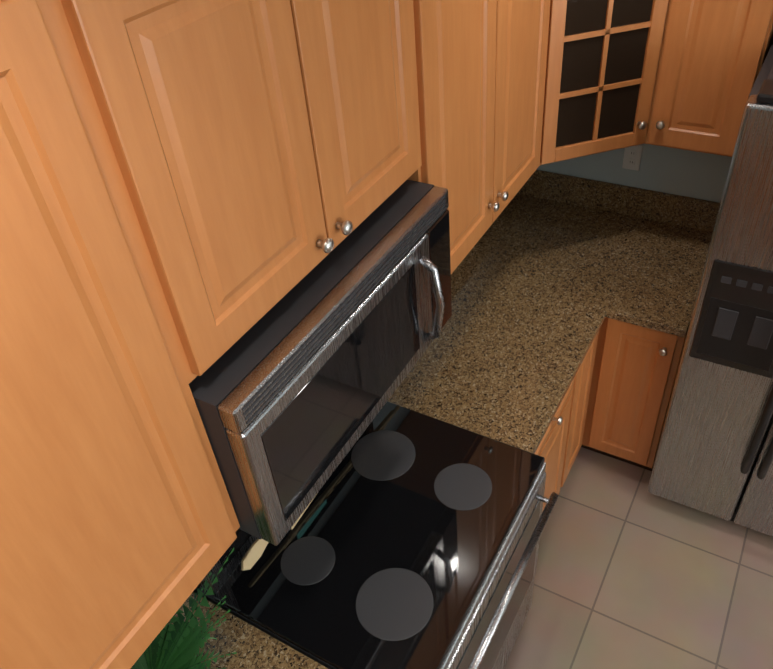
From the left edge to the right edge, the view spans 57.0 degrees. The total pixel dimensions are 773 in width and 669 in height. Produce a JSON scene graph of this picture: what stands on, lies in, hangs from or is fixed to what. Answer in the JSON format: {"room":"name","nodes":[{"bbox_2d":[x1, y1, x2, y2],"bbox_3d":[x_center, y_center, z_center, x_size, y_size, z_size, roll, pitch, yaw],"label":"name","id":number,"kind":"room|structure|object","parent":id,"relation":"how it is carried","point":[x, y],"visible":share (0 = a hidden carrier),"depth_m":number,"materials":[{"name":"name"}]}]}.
{"room":"kitchen","nodes":[
{"label":"kitchen","id":0,"kind":"room"},
{"bbox_2d":[536,144,731,202],"bbox_3d":[3.408,-0.226,1.711,6.500,2.850,0.120,17,45,25],"label":"wall","id":1,"kind":"structure","parent":0,"point":[689,173],"depth_m":2.96,"materials":[{"name":"grey paint"}]},
{"bbox_2d":[556,0,671,161],"bbox_3d":[0.642,-1.185,2.392,0.614,1.065,0.614,17,45,25],"label":"upper cabinet","id":2,"kind":"object","parent":1,"relation":"attached to","point":[608,71],"depth_m":2.38,"materials":[{"name":"brown wood"}]},
{"bbox_2d":[622,145,642,170],"bbox_3d":[1.030,-0.743,2.982,0.072,0.116,0.008,17,45,25],"label":"wall outlet","id":3,"kind":"object","parent":1,"relation":"attached to","point":[632,158],"visible":0.92,"depth_m":2.98,"materials":[{"name":"white plastic"}]},
{"bbox_2d":[504,447,772,668],"bbox_3d":[1.612,3.083,0.294,6.620,0.060,7.620,17,45,25],"label":"floor","id":4,"kind":"structure","parent":0,"point":[632,572],"depth_m":2.79,"materials":[{"name":"tile"}]},
{"bbox_2d":[197,401,558,668],"bbox_3d":[0.039,0.790,2.224,0.736,1.153,0.822,17,45,25],"label":"range","id":5,"kind":"object","parent":4,"relation":"on","point":[411,539],"visible":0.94,"depth_m":1.95,"materials":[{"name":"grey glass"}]},
{"bbox_2d":[241,494,316,569],"bbox_3d":[-0.155,0.315,2.145,0.058,0.164,0.926,17,45,25],"label":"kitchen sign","id":6,"kind":"object","parent":5,"relation":"on","point":[254,553],"visible":0.02,"depth_m":1.91,"materials":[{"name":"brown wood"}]},
{"bbox_2d":[535,317,687,511],"bbox_3d":[0.686,0.243,3.020,0.929,0.878,1.462,17,45,25],"label":"base cabinet","id":7,"kind":"object","parent":4,"relation":"on","point":[615,401],"visible":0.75,"depth_m":2.84,"materials":[{"name":"brown wood"}]},
{"bbox_2d":[647,43,772,535],"bbox_3d":[1.588,-0.041,2.512,0.890,1.798,0.825,17,45,25],"label":"fridge","id":8,"kind":"object","parent":4,"relation":"on","point":[714,455],"visible":1,"depth_m":2.43,"materials":[{"name":"grey metal"}]},
{"bbox_3d":[0.798,1.685,1.317,3.342,0.870,2.043,17,45,25],"label":"base cabinet","id":9,"kind":"object","parent":4,"relation":"on","visible":0},
{"bbox_2d":[168,592,328,668],"bbox_3d":[-0.366,0.923,1.638,0.647,0.035,0.468,17,45,25],"label":"countertop","id":10,"kind":"structure","parent":9,"relation":"on","point":[255,649],"depth_m":1.78,"materials":[{"name":"stone"}]},
{"bbox_2d":[131,548,236,668],"bbox_3d":[-0.483,0.738,1.564,0.381,0.361,0.483,17,45,25],"label":"potted fern","id":11,"kind":"object","parent":10,"relation":"on","point":[178,642],"visible":0.52,"depth_m":1.60,"materials":[{"name":"green plant"}]},
{"bbox_2d":[388,170,655,453],"bbox_3d":[0.527,-0.193,2.737,0.660,0.170,1.464,17,45,25],"label":"countertop","id":12,"kind":"structure","parent":9,"relation":"on","point":[552,272],"depth_m":2.69,"materials":[{"name":"stone"}]},
{"bbox_2d":[612,191,719,337],"bbox_3d":[1.120,-0.294,2.784,0.272,0.170,0.697,17,45,25],"label":"countertop","id":13,"kind":"structure","parent":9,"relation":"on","point":[659,272],"depth_m":2.85,"materials":[{"name":"stone"}]},
{"bbox_3d":[-1.314,1.101,0.729,0.120,2.850,7.620,17,45,25],"label":"wall","id":14,"kind":"structure","parent":0,"visible":0},
{"bbox_2d":[0,0,239,668],"bbox_3d":[-0.760,0.302,0.816,0.327,1.065,1.175,17,45,25],"label":"upper cabinet","id":15,"kind":"object","parent":14,"relation":"attached to","point":[116,505],"depth_m":0.99,"materials":[{"name":"brown wood"}]},
{"bbox_2d":[80,0,427,371],"bbox_3d":[-0.279,-0.448,1.319,0.327,0.653,0.830,17,45,25],"label":"upper cabinet","id":16,"kind":"object","parent":14,"relation":"attached to","point":[190,190],"depth_m":1.18,"materials":[{"name":"brown wood"}]},
{"bbox_2d":[189,180,451,545],"bbox_3d":[-0.180,-0.004,1.655,0.452,0.397,0.822,17,45,25],"label":"microwave","id":17,"kind":"object","parent":16,"relation":"attached to","point":[293,389],"visible":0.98,"depth_m":1.46,"materials":[{"name":"grey metal"}]},
{"bbox_2d":[420,0,567,273],"bbox_3d":[0.181,-0.798,1.994,0.364,1.065,0.899,17,45,25],"label":"upper cabinet","id":18,"kind":"object","parent":14,"relation":"attached to","point":[492,67],"depth_m":1.99,"materials":[{"name":"brown wood"}]},
{"bbox_2d":[648,0,772,156],"bbox_3d":[1.085,-1.140,2.285,0.359,1.065,0.364,17,45,25],"label":"upper cabinet","id":19,"kind":"object","parent":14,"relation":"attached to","point":[713,54],"depth_m":2.34,"materials":[{"name":"brown wood"}]}
]}

